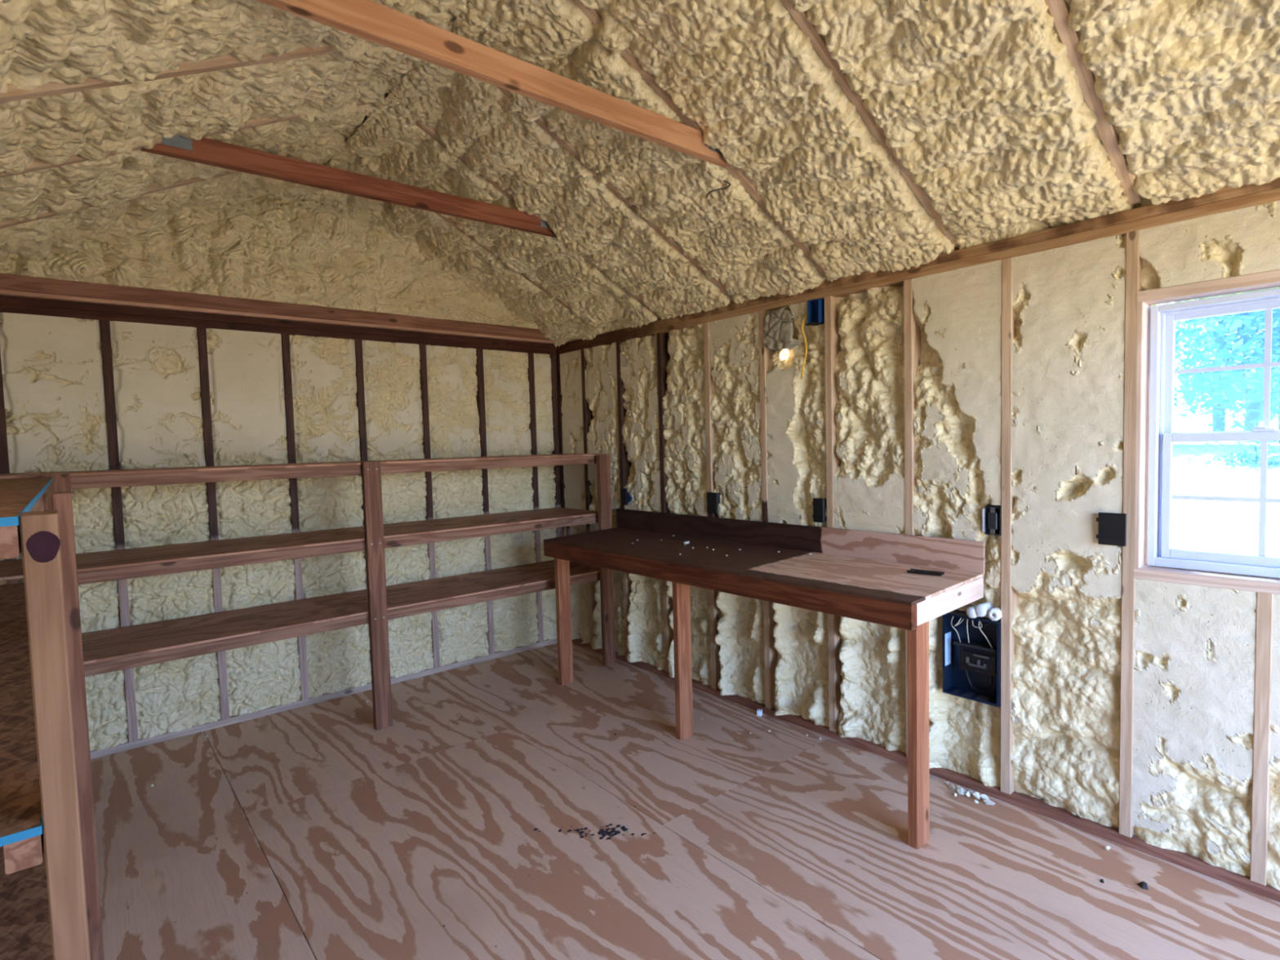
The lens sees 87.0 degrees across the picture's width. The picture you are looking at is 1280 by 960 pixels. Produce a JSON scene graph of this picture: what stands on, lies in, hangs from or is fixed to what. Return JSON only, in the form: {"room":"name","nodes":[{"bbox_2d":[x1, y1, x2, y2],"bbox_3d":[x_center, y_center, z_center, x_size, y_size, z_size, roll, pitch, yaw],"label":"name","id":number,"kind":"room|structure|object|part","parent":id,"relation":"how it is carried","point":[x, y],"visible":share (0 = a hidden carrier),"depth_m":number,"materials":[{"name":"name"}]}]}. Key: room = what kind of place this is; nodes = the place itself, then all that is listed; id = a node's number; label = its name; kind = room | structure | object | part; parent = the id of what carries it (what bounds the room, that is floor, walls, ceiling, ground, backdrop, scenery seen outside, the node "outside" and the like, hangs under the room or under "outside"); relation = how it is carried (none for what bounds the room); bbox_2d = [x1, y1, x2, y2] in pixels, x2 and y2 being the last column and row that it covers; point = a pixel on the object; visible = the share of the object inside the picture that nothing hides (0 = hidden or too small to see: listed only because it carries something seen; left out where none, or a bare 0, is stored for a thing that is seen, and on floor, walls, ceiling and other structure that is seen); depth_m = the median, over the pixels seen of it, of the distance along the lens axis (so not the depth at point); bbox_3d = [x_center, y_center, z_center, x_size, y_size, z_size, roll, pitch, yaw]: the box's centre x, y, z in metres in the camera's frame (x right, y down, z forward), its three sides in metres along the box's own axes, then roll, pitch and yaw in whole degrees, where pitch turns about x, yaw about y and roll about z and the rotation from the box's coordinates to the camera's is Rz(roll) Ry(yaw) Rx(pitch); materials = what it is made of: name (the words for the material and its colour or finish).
{"room":"workshop shed","nodes":[
{"label":"workshop shed","id":0,"kind":"room"},
{"bbox_2d":[0,192,562,759],"bbox_3d":[-1.853,-0.250,4.028,3.460,3.350,0.223,-4,4,-40],"label":"wall","id":1,"kind":"structure","parent":0,"point":[295,329],"depth_m":3.81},
{"bbox_3d":[-1.890,-0.982,4.007,3.256,0.075,0.121,-4,4,-40],"label":"gable plate","id":2,"kind":"part","parent":1,"relation":"part of","materials":[{"name":"brown wood"}]},
{"bbox_3d":[-1.900,-0.907,4.028,3.259,0.038,0.089,-4,4,-40],"label":"plate","id":3,"kind":"part","parent":1,"relation":"part of","materials":[{"name":"brown wood"}]},
{"bbox_3d":[-1.899,-0.868,4.030,3.259,0.038,0.089,-4,4,-40],"label":"plate","id":4,"kind":"part","parent":1,"relation":"part of","materials":[{"name":"brown wood"}]},
{"bbox_3d":[-1.841,1.302,4.147,3.260,0.038,0.089,-4,4,-40],"label":"plate","id":5,"kind":"part","parent":1,"relation":"part of","materials":[{"name":"brown wood"}]},
{"bbox_2d":[0,0,1279,350],"bbox_3d":[-0.189,-1.324,1.965,4.003,1.044,6.050,-4,4,-40],"label":"ceiling","id":6,"kind":"structure","parent":0,"point":[560,160],"depth_m":2.38,"materials":[{"name":"plastic"}]},
{"bbox_3d":[-1.753,-1.282,2.554,0.096,0.042,0.005,-4,4,-40],"label":"truss plate","id":7,"kind":"part","parent":6,"relation":"part of","materials":[{"name":"grey metal"}]},
{"bbox_3d":[-0.494,-1.385,3.616,0.090,0.067,0.005,-4,4,-40],"label":"truss plate","id":8,"kind":"part","parent":6,"relation":"part of","materials":[{"name":"grey metal"}]},
{"bbox_3d":[0.309,-1.347,2.699,0.090,0.067,0.005,-4,4,-40],"label":"truss plate","id":9,"kind":"part","parent":6,"relation":"part of","materials":[{"name":"grey metal"}]},
{"bbox_2d":[706,180,730,198],"bbox_3d":[0.315,-1.162,2.691,0.140,0.097,0.024,-4,4,-43],"label":"loose wire","id":10,"kind":"object","parent":6,"relation":"hanging from","point":[729,185],"visible":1,"depth_m":2.68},
{"bbox_2d":[90,643,1279,959],"bbox_3d":[-0.112,1.434,2.117,3.450,0.100,5.450,-4,4,-40],"label":"floor","id":11,"kind":"structure","parent":0,"point":[311,832],"depth_m":2.50,"materials":[{"name":"brown wood"}]},
{"bbox_2d":[0,477,104,959],"bbox_3d":[-1.689,0.735,1.732,0.424,1.420,2.446,-4,4,-40],"label":"shelf unit","id":12,"kind":"object","parent":11,"relation":"on","point":[51,909],"visible":1,"depth_m":0.95,"materials":[{"name":"brown wood"}]},
{"bbox_3d":[-1.579,0.459,1.794,0.036,0.042,2.400,-4,4,-40],"label":"rail","id":13,"kind":"part","parent":12,"relation":"part of","materials":[{"name":"brown wood"}]},
{"bbox_3d":[-1.590,0.051,1.772,0.036,0.042,2.400,-4,4,-40],"label":"rail","id":14,"kind":"part","parent":12,"relation":"part of","materials":[{"name":"brown wood"}]},
{"bbox_3d":[-0.796,0.753,0.953,0.037,1.420,0.089,-4,4,-40],"label":"post","id":15,"kind":"part","parent":12,"relation":"part of","materials":[{"name":"brown wood"}]},
{"bbox_3d":[-1.499,0.734,1.805,0.038,1.404,0.089,-4,4,-40],"label":"post","id":16,"kind":"part","parent":12,"relation":"part of","materials":[{"name":"brown wood"}]},
{"bbox_2d":[0,453,615,812],"bbox_3d":[-1.609,0.614,3.806,3.210,1.436,0.682,-4,4,-40],"label":"shelf unit","id":17,"kind":"object","parent":11,"relation":"on","point":[112,650],"visible":0.92,"depth_m":3.56,"materials":[{"name":"brown wood"}]},
{"bbox_3d":[-2.368,0.691,2.792,0.089,1.430,0.038,-4,4,-40],"label":"post","id":18,"kind":"part","parent":17,"relation":"part of","materials":[{"name":"brown wood"}]},
{"bbox_3d":[-1.913,-0.022,3.205,1.216,0.053,0.036,-4,4,-40],"label":"rail","id":19,"kind":"part","parent":17,"relation":"part of","materials":[{"name":"brown wood"}]},
{"bbox_3d":[-1.902,0.379,3.227,1.216,0.053,0.036,-4,4,-40],"label":"rail","id":20,"kind":"part","parent":17,"relation":"part of","materials":[{"name":"brown wood"}]},
{"bbox_3d":[-1.891,0.771,3.248,1.216,0.053,0.036,-4,4,-40],"label":"rail","id":21,"kind":"part","parent":17,"relation":"part of","materials":[{"name":"brown wood"}]},
{"bbox_3d":[-1.405,0.619,3.604,0.089,1.436,0.038,-4,4,-40],"label":"post","id":22,"kind":"part","parent":17,"relation":"part of","materials":[{"name":"brown wood"}]},
{"bbox_3d":[-0.855,-0.098,4.098,1.554,0.053,0.036,-4,4,-40],"label":"rail","id":23,"kind":"part","parent":17,"relation":"part of","materials":[{"name":"brown wood"}]},
{"bbox_3d":[-0.844,0.303,4.120,1.554,0.053,0.036,-4,4,-40],"label":"rail","id":24,"kind":"part","parent":17,"relation":"part of","materials":[{"name":"brown wood"}]},
{"bbox_3d":[-0.834,0.695,4.141,1.554,0.053,0.036,-4,4,-40],"label":"rail","id":25,"kind":"part","parent":17,"relation":"part of","materials":[{"name":"brown wood"}]},
{"bbox_3d":[-0.228,0.542,4.551,0.089,1.425,0.038,-4,4,-40],"label":"post","id":26,"kind":"part","parent":17,"relation":"part of","materials":[{"name":"brown wood"}]},
{"bbox_2d":[533,823,655,839],"bbox_3d":[-0.177,1.359,2.600,0.475,0.001,0.106,-2,3,-4],"label":"ash smudge","id":27,"kind":"object","parent":11,"relation":"on","point":[602,831],"visible":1,"depth_m":2.60,"materials":[{"name":"black"}]},
{"bbox_2d":[756,708,762,715],"bbox_3d":[0.651,1.265,3.667,0.026,0.030,0.026,0,3,21],"label":"block","id":28,"kind":"object","parent":11,"relation":"on","point":[759,712],"visible":1,"depth_m":3.66,"materials":[{"name":"plastic"}]},
{"bbox_2d":[543,508,984,849],"bbox_3d":[0.412,0.766,3.491,0.594,1.058,2.403,-4,4,-40],"label":"workbench","id":29,"kind":"object","parent":11,"relation":"on","point":[863,575],"visible":1,"depth_m":3.09,"materials":[{"name":"brown wood"}]},
{"bbox_3d":[-0.477,0.831,4.219,0.089,0.898,0.038,-4,4,-40],"label":"leg","id":30,"kind":"part","parent":29,"relation":"part of","materials":[{"name":"brown wood"}]},
{"bbox_3d":[0.215,0.857,3.401,0.089,0.898,0.038,-4,4,-40],"label":"leg","id":31,"kind":"part","parent":29,"relation":"part of","materials":[{"name":"brown wood"}]},
{"bbox_3d":[1.014,0.886,2.456,0.089,0.898,0.038,-4,4,-40],"label":"leg","id":32,"kind":"part","parent":29,"relation":"part of","materials":[{"name":"brown wood"}]},
{"bbox_2d":[906,568,944,576],"bbox_3d":[1.178,0.381,2.782,0.135,0.010,0.044,1,4,42],"label":"plate","id":33,"kind":"object","parent":29,"relation":"on","point":[911,571],"visible":1,"depth_m":2.77,"materials":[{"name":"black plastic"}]},
{"bbox_2d":[948,783,955,791],"bbox_3d":[1.319,1.295,2.843,0.020,0.024,0.036,-2,3,-15],"label":"crumb","id":34,"kind":"object","parent":11,"relation":"on","point":[951,786],"visible":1,"depth_m":2.84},
{"bbox_2d":[956,786,967,795],"bbox_3d":[1.338,1.295,2.809,0.025,0.026,0.044,-3,3,-27],"label":"crumb","id":35,"kind":"object","parent":11,"relation":"on","point":[961,791],"visible":1,"depth_m":2.80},
{"bbox_2d":[964,791,969,797],"bbox_3d":[1.355,1.296,2.785,0.021,0.026,0.025,-1,3,8],"label":"crumb","id":36,"kind":"object","parent":11,"relation":"on","point":[967,793],"visible":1,"depth_m":2.78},
{"bbox_2d":[972,791,980,799],"bbox_3d":[1.384,1.293,2.764,0.027,0.032,0.029,-4,4,-36],"label":"crumb","id":37,"kind":"object","parent":11,"relation":"on","point":[976,794],"visible":1,"depth_m":2.76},
{"bbox_2d":[979,793,989,799],"bbox_3d":[1.408,1.298,2.755,0.032,0.023,0.039,-2,3,-8],"label":"crumb","id":38,"kind":"object","parent":11,"relation":"on","point":[982,796],"visible":0.97,"depth_m":2.75,"materials":[{"name":"white"}]},
{"bbox_2d":[982,799,995,804],"bbox_3d":[1.411,1.300,2.719,0.048,0.022,0.025,1,4,40],"label":"crumb","id":39,"kind":"object","parent":11,"relation":"on","point":[988,802],"visible":1,"depth_m":2.71,"materials":[{"name":"white"}]},
{"bbox_2d":[1137,880,1148,889],"bbox_3d":[1.646,1.319,2.207,0.017,0.026,0.032,-1,3,7],"label":"scrap","id":40,"kind":"object","parent":11,"relation":"on","point":[1143,885],"visible":1,"depth_m":2.20,"materials":[{"name":"grey"}]},
{"bbox_2d":[555,177,1279,902],"bbox_3d":[1.119,0.165,3.124,0.155,2.460,5.460,-4,4,-40],"label":"wall","id":41,"kind":"structure","parent":0,"point":[1140,708],"depth_m":2.70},
{"bbox_2d":[620,488,631,505],"bbox_3d":[-0.071,0.110,4.510,0.070,0.115,0.118,-4,4,-40],"label":"outlet box","id":42,"kind":"object","parent":41,"relation":"attached to","point":[625,498],"visible":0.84,"depth_m":4.49,"materials":[{"name":"plastic"}]},
{"bbox_2d":[706,492,720,513],"bbox_3d":[0.437,0.130,3.910,0.070,0.122,0.085,-4,4,-40],"label":"outlet box","id":43,"kind":"object","parent":41,"relation":"attached to","point":[713,498],"visible":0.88,"depth_m":3.88,"materials":[{"name":"plastic"}]},
{"bbox_2d":[616,508,984,573],"bbox_3d":[0.622,0.287,3.653,0.012,0.130,2.403,-4,4,-40],"label":"backsplash","id":44,"kind":"structure","parent":41,"relation":"attached to","point":[965,555],"depth_m":3.31,"materials":[{"name":"brown wood"}]},
{"bbox_2d":[800,314,807,378],"bbox_3d":[0.819,-0.671,3.352,0.034,0.325,0.065,-4,4,-40],"label":"electrical cable","id":45,"kind":"object","parent":41,"relation":"attached to","point":[806,316],"visible":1,"depth_m":3.34,"materials":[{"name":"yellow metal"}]},
{"bbox_2d":[805,298,824,325],"bbox_3d":[0.867,-0.820,3.304,0.080,0.120,0.077,-4,4,-40],"label":"switch box","id":46,"kind":"object","parent":41,"relation":"attached to","point":[815,308],"visible":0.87,"depth_m":3.31,"materials":[{"name":"blue plastic"}]},
{"bbox_2d":[812,497,826,522],"bbox_3d":[0.905,0.148,3.358,0.068,0.120,0.070,-4,4,-40],"label":"outlet box","id":47,"kind":"object","parent":41,"relation":"attached to","point":[820,504],"visible":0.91,"depth_m":3.33,"materials":[{"name":"plastic"}]},
{"bbox_3d":[1.102,-0.935,3.069,0.089,0.038,5.250,-4,4,-40],"label":"plate","id":48,"kind":"part","parent":41,"relation":"part of","materials":[{"name":"brown wood"}]},
{"bbox_3d":[1.103,-0.896,3.071,0.089,0.038,5.250,-4,4,-40],"label":"plate","id":49,"kind":"part","parent":41,"relation":"part of","materials":[{"name":"brown wood"}]},
{"bbox_3d":[1.160,1.274,3.188,0.089,0.038,5.250,-4,4,-40],"label":"plate","id":50,"kind":"part","parent":41,"relation":"part of","materials":[{"name":"brown wood"}]},
{"bbox_2d":[942,609,1000,707],"bbox_3d":[1.409,0.741,2.836,0.090,0.350,0.232,-4,4,-40],"label":"breaker panel","id":51,"kind":"object","parent":41,"relation":"attached to","point":[971,646],"visible":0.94,"depth_m":2.85,"materials":[{"name":"metal"}]},
{"bbox_2d":[966,604,977,617],"bbox_3d":[1.388,0.544,2.795,0.070,0.048,0.046,-4,4,-40],"label":"foam offcut","id":52,"kind":"object","parent":41,"relation":"attached to","point":[971,612],"visible":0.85,"depth_m":2.77,"materials":[{"name":"white plastic"}]},
{"bbox_2d":[974,601,992,617],"bbox_3d":[1.410,0.531,2.767,0.070,0.055,0.051,-4,4,-40],"label":"foam offcut","id":53,"kind":"object","parent":41,"relation":"attached to","point":[981,610],"visible":0.92,"depth_m":2.75,"materials":[{"name":"white plastic"}]},
{"bbox_2d":[982,505,1001,535],"bbox_3d":[1.434,0.163,2.730,0.061,0.114,0.070,-4,4,-40],"label":"outlet box","id":54,"kind":"object","parent":41,"relation":"attached to","point":[992,514],"visible":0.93,"depth_m":2.72,"materials":[{"name":"plastic"}]},
{"bbox_2d":[987,511,999,528],"bbox_3d":[1.426,0.164,2.717,0.031,0.066,0.034,-4,4,-40],"label":"receptacle","id":55,"kind":"object","parent":54,"relation":"attached to","point":[993,517],"depth_m":2.71,"materials":[{"name":"black plastic"}]},
{"bbox_2d":[987,605,1001,621],"bbox_3d":[1.444,0.540,2.728,0.070,0.049,0.044,-4,4,-40],"label":"foam offcut","id":56,"kind":"object","parent":41,"relation":"attached to","point":[994,614],"visible":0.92,"depth_m":2.71,"materials":[{"name":"white plastic"}]},
{"bbox_2d":[1096,512,1126,546],"bbox_3d":[1.698,0.172,2.415,0.076,0.115,0.092,-4,4,-40],"label":"outlet box","id":57,"kind":"object","parent":41,"relation":"attached to","point":[1112,527],"visible":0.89,"depth_m":2.39,"materials":[{"name":"plastic"}]},
{"bbox_3d":[1.972,0.331,2.147,0.089,0.038,0.650,-4,4,-40],"label":"window sill","id":58,"kind":"part","parent":41,"relation":"part of","materials":[{"name":"brown wood"}]},
{"bbox_2d":[1146,288,1279,577],"bbox_3d":[1.997,-0.145,2.154,0.080,0.903,0.590,-4,4,-40],"label":"window","id":59,"kind":"structure","parent":41,"relation":"in","point":[1162,437],"depth_m":2.29,"materials":[{"name":"plastic"}]},
{"bbox_3d":[1.994,0.061,2.158,0.024,0.432,0.518,-4,4,-40],"label":"sash","id":60,"kind":"part","parent":59,"relation":"part of","materials":[{"name":"plastic"}]},
{"bbox_3d":[2.005,-0.351,2.154,0.024,0.444,0.530,-4,4,-40],"label":"sash","id":61,"kind":"part","parent":59,"relation":"part of","materials":[{"name":"plastic"}]},
{"label":"outside","id":62,"kind":"structure","parent":0,"visible":0},
{"bbox_2d":[1171,429,1279,556],"bbox_3d":[7.051,0.279,11.582,260.000,1.450,240.000,-4,4,-40],"label":"ground","id":63,"kind":"structure","parent":62,"point":[1213,526],"depth_m":9.59,"materials":[{"name":"white"}]},
{"bbox_2d":[1151,303,1182,368],"bbox_3d":[20.283,-7.164,29.737,5.987,10.776,5.682,-2,3,0],"label":"tree","id":64,"kind":"object","parent":63,"relation":"on","point":[1175,364],"visible":0.02,"depth_m":28.17,"materials":[{"name":"green plant"}]},
{"bbox_2d":[1157,302,1212,397],"bbox_3d":[11.659,-4.354,17.547,5.219,7.014,4.923,-4,4,-40],"label":"tree","id":65,"kind":"object","parent":63,"relation":"on","point":[1188,332],"visible":0.02,"depth_m":15.99,"materials":[{"name":"green plant"}]},
{"bbox_2d":[1173,301,1250,431],"bbox_3d":[25.780,-7.282,30.310,5.958,10.661,5.603,-4,4,-40],"label":"tree","id":66,"kind":"object","parent":63,"relation":"on","point":[1213,408],"visible":0.02,"depth_m":30.53,"materials":[{"name":"green plant"}]},
{"bbox_2d":[1173,294,1279,431],"bbox_3d":[19.924,-5.393,22.879,4.823,7.980,5.139,-4,4,-40],"label":"tree","id":67,"kind":"object","parent":63,"relation":"on","point":[1220,424],"visible":0.1,"depth_m":23.16,"materials":[{"name":"green plant"}]},
{"bbox_2d":[1173,287,1279,443],"bbox_3d":[13.264,-3.959,14.015,4.430,6.450,5.070,-4,4,-40],"label":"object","id":68,"kind":"object","parent":63,"relation":"on","point":[1230,394],"visible":0.32,"depth_m":14.19,"materials":[{"name":"green plant"}]},
{"bbox_2d":[1175,288,1279,431],"bbox_3d":[16.396,-4.558,17.795,4.531,7.064,5.325,-1,3,8],"label":"tree","id":69,"kind":"object","parent":63,"relation":"on","point":[1251,415],"visible":0.18,"depth_m":18.07,"materials":[{"name":"green plant"}]},
{"bbox_2d":[1186,440,1279,466],"bbox_3d":[10.505,-0.542,11.416,1.946,0.621,1.416,1,4,36],"label":"bush","id":70,"kind":"object","parent":63,"relation":"on","point":[1254,458],"visible":0.88,"depth_m":11.44,"materials":[{"name":"green plant"}]},
{"bbox_3d":[10.428,-0.420,11.411,0.039,0.304,0.058,-4,4,-40],"label":"stem","id":71,"kind":"part","parent":70,"relation":"part of","materials":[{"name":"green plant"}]},
{"bbox_2d":[1199,314,1279,430],"bbox_3d":[24.088,-6.399,24.478,5.416,9.612,5.486,-2,3,-13],"label":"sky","id":72,"kind":"structure","parent":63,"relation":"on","point":[1210,412],"depth_m":24.99,"materials":[{"name":"white"}]}
]}

